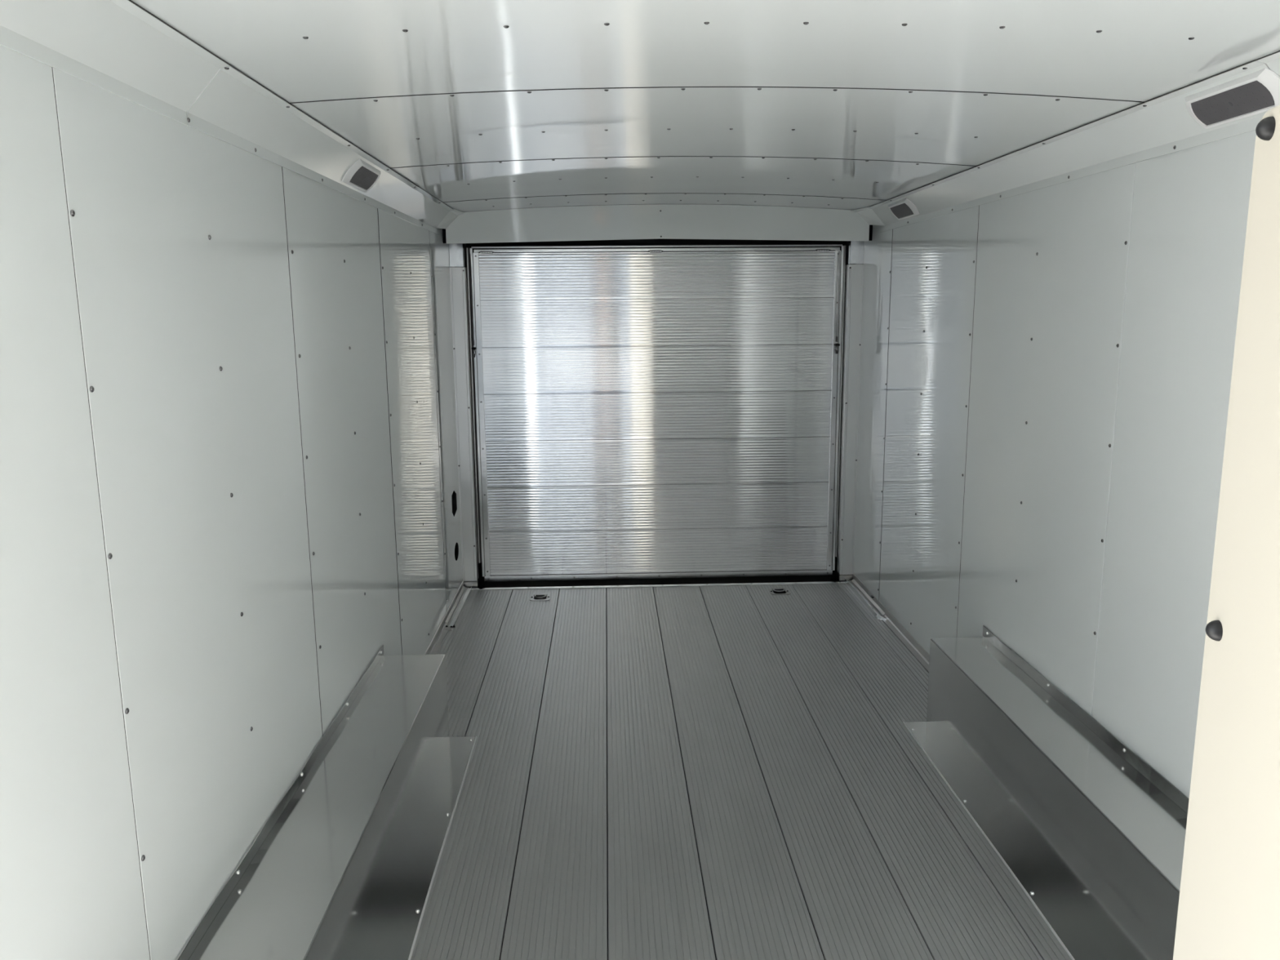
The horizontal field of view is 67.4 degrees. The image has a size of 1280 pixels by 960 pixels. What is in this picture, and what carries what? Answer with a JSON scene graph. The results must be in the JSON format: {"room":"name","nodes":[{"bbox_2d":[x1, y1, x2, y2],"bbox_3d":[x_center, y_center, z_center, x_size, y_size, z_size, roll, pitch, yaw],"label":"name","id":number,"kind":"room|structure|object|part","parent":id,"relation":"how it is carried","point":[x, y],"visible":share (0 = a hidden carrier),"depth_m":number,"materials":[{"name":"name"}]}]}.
{"room":"cargo space","nodes":[
{"label":"cargo space","id":0,"kind":"room"},
{"bbox_2d":[0,44,462,959],"bbox_3d":[-0.967,0.052,2.715,0.059,2.250,5.890,-1,10,-2],"label":"wall","id":1,"kind":"structure","parent":0,"point":[229,475],"depth_m":1.90,"materials":[{"name":"grey"}]},
{"bbox_3d":[-0.894,0.352,1.366,0.006,2.013,0.585,-1,10,-2],"label":"wall panel","id":2,"kind":"part","parent":1,"relation":"part of","materials":[{"name":"white"}]},
{"bbox_3d":[-0.923,0.205,2.182,0.006,2.013,1.070,-1,10,-2],"label":"wall panel","id":3,"kind":"part","parent":1,"relation":"part of","materials":[{"name":"white plastic"}]},
{"bbox_2d":[0,0,464,235],"bbox_3d":[-0.878,-0.853,2.342,0.127,0.118,5.372,-1,10,-2],"label":"trim","id":4,"kind":"structure","parent":1,"relation":"attached to","point":[120,48],"depth_m":1.88,"materials":[{"name":"white metal"}]},
{"bbox_3d":[-0.836,-0.580,0.825,0.100,0.118,2.287,-1,10,-2],"label":"cove panel","id":5,"kind":"part","parent":4,"relation":"part of","materials":[{"name":"white"}]},
{"bbox_3d":[-0.912,-0.959,2.940,0.098,0.116,2.011,-1,10,-2],"label":"cove panel","id":6,"kind":"part","parent":4,"relation":"part of","materials":[{"name":"white"}]},
{"bbox_3d":[-0.965,-1.219,4.379,0.100,0.118,0.914,-1,10,-2],"label":"cove panel","id":7,"kind":"part","parent":4,"relation":"part of","materials":[{"name":"white"}]},
{"bbox_3d":[-0.962,0.015,3.244,0.006,2.013,1.084,-1,10,-2],"label":"wall panel","id":8,"kind":"part","parent":1,"relation":"part of","materials":[{"name":"white metal"}]},
{"bbox_2d":[342,158,380,192],"bbox_3d":[-0.928,-1.015,3.210,0.068,0.075,0.324,-1,10,-2],"label":"light","id":9,"kind":"object","parent":1,"relation":"attached to","point":[361,175],"visible":1,"depth_m":3.17,"materials":[{"name":"white plastic"}]},
{"bbox_3d":[-1.000,-0.176,4.304,0.006,2.013,1.068,-1,10,-2],"label":"wall panel","id":10,"kind":"part","parent":1,"relation":"part of","materials":[{"name":"white metal"}]},
{"bbox_3d":[-1.034,-0.342,5.226,0.006,2.013,0.803,-1,10,-2],"label":"wall panel","id":11,"kind":"part","parent":1,"relation":"part of","materials":[{"name":"white metal"}]},
{"bbox_2d":[424,581,473,654],"bbox_3d":[-0.962,0.780,4.609,0.062,0.046,1.960,-1,10,-2],"label":"baseboard","id":12,"kind":"structure","parent":1,"relation":"attached to","point":[451,615],"depth_m":4.97,"materials":[{"name":"metal"}]},
{"bbox_2d":[448,243,484,587],"bbox_3d":[-0.983,-0.347,5.467,0.112,2.001,0.112,-1,10,-2],"label":"trim","id":13,"kind":"structure","parent":1,"relation":"attached to","point":[460,275],"depth_m":5.43,"materials":[{"name":"silver metal"}]},
{"bbox_3d":[-0.986,0.605,5.598,0.080,0.032,0.032,-1,10,-2],"label":"foot plate","id":14,"kind":"part","parent":13,"relation":"part of","materials":[{"name":"metal"}]},
{"bbox_2d":[463,240,848,580],"bbox_3d":[0.105,-0.383,5.506,2.410,2.600,0.360,-1,10,-2],"label":"wall","id":15,"kind":"structure","parent":0,"point":[846,244],"depth_m":5.49,"materials":[{"name":"grey metal"}]},
{"bbox_2d":[469,244,844,582],"bbox_3d":[0.107,-0.378,5.556,2.088,1.948,0.095,-1,10,-2],"label":"door","id":16,"kind":"structure","parent":15,"relation":"in","point":[643,411],"depth_m":5.52,"materials":[{"name":"metal"}]},
{"bbox_2d":[469,253,475,357],"bbox_3d":[-0.937,-0.974,5.369,0.025,0.572,0.032,-1,10,-2],"label":"cable","id":17,"kind":"object","parent":16,"relation":"attached to","point":[473,348],"visible":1,"depth_m":5.39,"materials":[{"name":"grey metal"}]},
{"bbox_3d":[-0.928,-0.362,5.502,0.014,1.884,0.042,-1,10,-2],"label":"frame","id":18,"kind":"part","parent":16,"relation":"part of","materials":[{"name":"metal"}]},
{"bbox_3d":[0.100,-1.287,5.372,2.048,0.016,0.024,-1,10,-2],"label":"rail","id":19,"kind":"part","parent":16,"relation":"part of","materials":[{"name":"metal"}]},
{"bbox_3d":[0.101,-1.304,5.361,2.068,0.011,0.040,-1,10,-2],"label":"hinge rail","id":20,"kind":"part","parent":16,"relation":"part of","materials":[{"name":"metal"}]},
{"bbox_2d":[466,573,848,587],"bbox_3d":[0.113,0.627,5.694,2.330,0.055,0.168,-1,10,-2],"label":"flap","id":21,"kind":"object","parent":16,"relation":"attached to","point":[793,578],"visible":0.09,"depth_m":5.75,"materials":[{"name":"black rubber"}]},
{"bbox_2d":[835,250,839,353],"bbox_3d":[1.123,-1.003,5.438,0.025,0.572,0.032,-1,10,-2],"label":"cable","id":22,"kind":"object","parent":16,"relation":"attached to","point":[836,344],"visible":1,"depth_m":5.45,"materials":[{"name":"grey metal"}]},
{"bbox_3d":[1.144,-0.392,5.572,0.014,1.884,0.042,-1,10,-2],"label":"frame","id":23,"kind":"part","parent":16,"relation":"part of","materials":[{"name":"metal"}]},
{"bbox_2d":[442,204,872,245],"bbox_3d":[0.101,-1.401,5.173,2.290,0.258,0.336,-1,10,-2],"label":"door header","id":24,"kind":"structure","parent":15,"relation":"attached to","point":[655,224],"depth_m":5.02,"materials":[{"name":"white metal"}]},
{"bbox_3d":[-0.451,-1.333,5.002,1.117,0.193,0.003,-1,10,-2],"label":"header panel","id":25,"kind":"part","parent":24,"relation":"part of","materials":[{"name":"white metal"}]},
{"bbox_3d":[0.652,-1.348,5.037,1.113,0.193,0.003,-1,10,-2],"label":"header panel","id":26,"kind":"part","parent":24,"relation":"part of","materials":[{"name":"white metal"}]},
{"bbox_2d":[469,581,845,590],"bbox_3d":[0.117,0.628,5.595,2.210,0.038,0.028,-1,10,-2],"label":"trim","id":27,"kind":"structure","parent":15,"relation":"attached to","point":[828,582],"depth_m":5.59,"materials":[{"name":"metal"}]},
{"bbox_2d":[131,0,1279,212],"bbox_3d":[0.194,-1.009,2.571,2.330,0.101,5.900,-1,10,-2],"label":"ceiling","id":28,"kind":"structure","parent":0,"point":[480,105],"depth_m":2.20,"materials":[{"name":"grey metal"}]},
{"bbox_3d":[0.113,-1.387,4.828,2.230,0.047,0.615,-1,10,-2],"label":"panel","id":29,"kind":"part","parent":28,"relation":"part of","materials":[{"name":"white metal"}]},
{"bbox_3d":[0.144,-1.233,3.971,2.230,0.047,1.117,-1,10,-2],"label":"panel","id":30,"kind":"part","parent":28,"relation":"part of","materials":[{"name":"white metal"}]},
{"bbox_3d":[0.223,-0.843,1.800,2.230,0.047,1.095,-1,10,-2],"label":"panel","id":31,"kind":"part","parent":28,"relation":"part of","materials":[{"name":"white metal"}]},
{"bbox_3d":[0.184,-1.037,2.880,2.230,0.047,1.091,-1,10,-2],"label":"panel","id":32,"kind":"part","parent":28,"relation":"part of","materials":[{"name":"white metal"}]},
{"bbox_2d":[410,582,1071,959],"bbox_3d":[0.223,1.182,2.651,2.410,0.070,6.020,-1,10,-2],"label":"floor","id":33,"kind":"structure","parent":0,"point":[709,772],"depth_m":3.19,"materials":[{"name":"grey"}]},
{"bbox_2d":[175,644,476,959],"bbox_3d":[-0.745,1.005,2.441,0.341,0.368,2.400,-1,10,-2],"label":"wheel well","id":34,"kind":"object","parent":33,"relation":"on","point":[344,865],"visible":1,"depth_m":2.52,"materials":[{"name":"grey metal"}]},
{"bbox_3d":[-0.681,1.024,2.437,0.002,0.326,2.380,-1,10,-2],"label":"panel","id":35,"kind":"part","parent":34,"relation":"part of","materials":[{"name":"grey metal"}]},
{"bbox_2d":[529,593,551,600],"bbox_3d":[-0.559,0.654,5.384,0.112,0.012,0.116,-1,10,-2],"label":"ring","id":36,"kind":"object","parent":33,"relation":"on","point":[542,597],"visible":1,"depth_m":5.37,"materials":[{"name":"metal"}]},
{"bbox_2d":[768,587,791,595],"bbox_3d":[0.793,0.630,5.457,0.112,0.012,0.116,-1,10,-2],"label":"ring","id":37,"kind":"object","parent":33,"relation":"on","point":[775,591],"visible":1,"depth_m":5.44,"materials":[{"name":"metal"}]},
{"bbox_2d":[902,625,1189,959],"bbox_3d":[1.214,0.966,2.525,0.308,0.384,2.440,-1,10,-2],"label":"wheel well","id":38,"kind":"object","parent":33,"relation":"on","point":[1093,835],"visible":0.89,"depth_m":2.71,"materials":[{"name":"grey metal"}]},
{"bbox_3d":[1.261,0.821,2.491,0.212,0.004,2.420,-1,10,-2],"label":"panel","id":39,"kind":"part","parent":38,"relation":"part of","materials":[{"name":"grey metal"}]},
{"bbox_2d":[852,130,1256,798],"bbox_3d":[1.371,0.019,2.793,0.054,2.250,5.890,-1,10,-2],"label":"wall","id":40,"kind":"structure","parent":0,"point":[1046,373],"depth_m":2.99,"materials":[{"name":"grey metal"}]},
{"bbox_2d":[830,240,864,580],"bbox_3d":[1.194,-0.379,5.540,0.112,2.001,0.112,-1,10,-2],"label":"trim","id":41,"kind":"structure","parent":40,"relation":"attached to","point":[852,288],"depth_m":5.50,"materials":[{"name":"silver metal"}]},
{"bbox_3d":[1.215,0.574,5.672,0.080,0.032,0.032,-1,10,-2],"label":"foot plate","id":42,"kind":"part","parent":41,"relation":"part of","materials":[{"name":"metal"}]},
{"bbox_3d":[1.259,-0.380,5.332,0.006,2.013,0.745,-1,10,-2],"label":"wall panel","id":43,"kind":"part","parent":40,"relation":"part of","materials":[{"name":"white metal"}]},
{"bbox_2d":[844,573,929,672],"bbox_3d":[1.261,0.748,4.684,0.065,0.046,1.960,-1,10,-2],"label":"baseboard","id":44,"kind":"structure","parent":40,"relation":"attached to","point":[880,612],"depth_m":4.92,"materials":[{"name":"metal"}]},
{"bbox_2d":[888,198,919,220],"bbox_3d":[1.228,-1.261,4.479,0.068,0.075,0.324,-1,10,-2],"label":"light","id":45,"kind":"object","parent":40,"relation":"attached to","point":[904,208],"visible":1,"depth_m":4.44,"materials":[{"name":"white plastic"}]},
{"bbox_3d":[1.293,-0.214,4.409,0.006,2.013,1.128,-1,10,-2],"label":"wall panel","id":46,"kind":"part","parent":40,"relation":"part of","materials":[{"name":"white metal"}]},
{"bbox_3d":[1.332,-0.017,3.310,0.006,2.013,1.101,-1,10,-2],"label":"wall panel","id":47,"kind":"part","parent":40,"relation":"part of","materials":[{"name":"white"}]},
{"bbox_2d":[850,49,1279,232],"bbox_3d":[1.272,-0.884,2.414,0.149,0.118,5.372,-1,10,-2],"label":"trim","id":48,"kind":"structure","parent":40,"relation":"attached to","point":[1162,125],"depth_m":2.79,"materials":[{"name":"white metal"}]},
{"bbox_3d":[1.222,-1.256,4.482,0.100,0.118,0.854,-1,10,-2],"label":"cove panel","id":49,"kind":"part","parent":48,"relation":"part of","materials":[{"name":"white metal"}]},
{"bbox_3d":[1.274,-0.992,3.021,0.098,0.116,2.114,-1,10,-2],"label":"cove panel","id":50,"kind":"part","parent":48,"relation":"part of","materials":[{"name":"white metal"}]},
{"bbox_3d":[1.353,-0.607,0.877,0.100,0.118,2.244,-1,10,-2],"label":"cove panel","id":51,"kind":"part","parent":48,"relation":"part of","materials":[{"name":"white metal"}]},
{"bbox_3d":[1.372,0.179,2.222,0.006,2.013,1.108,-1,10,-2],"label":"wall panel","id":52,"kind":"part","parent":40,"relation":"part of","materials":[{"name":"white"}]},
{"bbox_2d":[1184,67,1279,128],"bbox_3d":[1.313,-0.838,2.123,0.068,0.075,0.324,-1,10,-2],"label":"light","id":53,"kind":"object","parent":40,"relation":"attached to","point":[1256,92],"visible":1,"depth_m":2.10,"materials":[{"name":"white plastic"}]},
{"bbox_3d":[0.307,0.557,-0.117,2.290,2.140,0.050,-1,10,-2],"label":"wall","id":54,"kind":"structure","parent":0,"visible":0},
{"bbox_2d":[1173,105,1279,959],"bbox_3d":[0.397,0.653,0.431,0.046,1.726,0.933,1,10,11],"label":"door","id":55,"kind":"structure","parent":54,"relation":"in","point":[1228,907],"depth_m":0.72,"materials":[{"name":"beige"}]}
]}

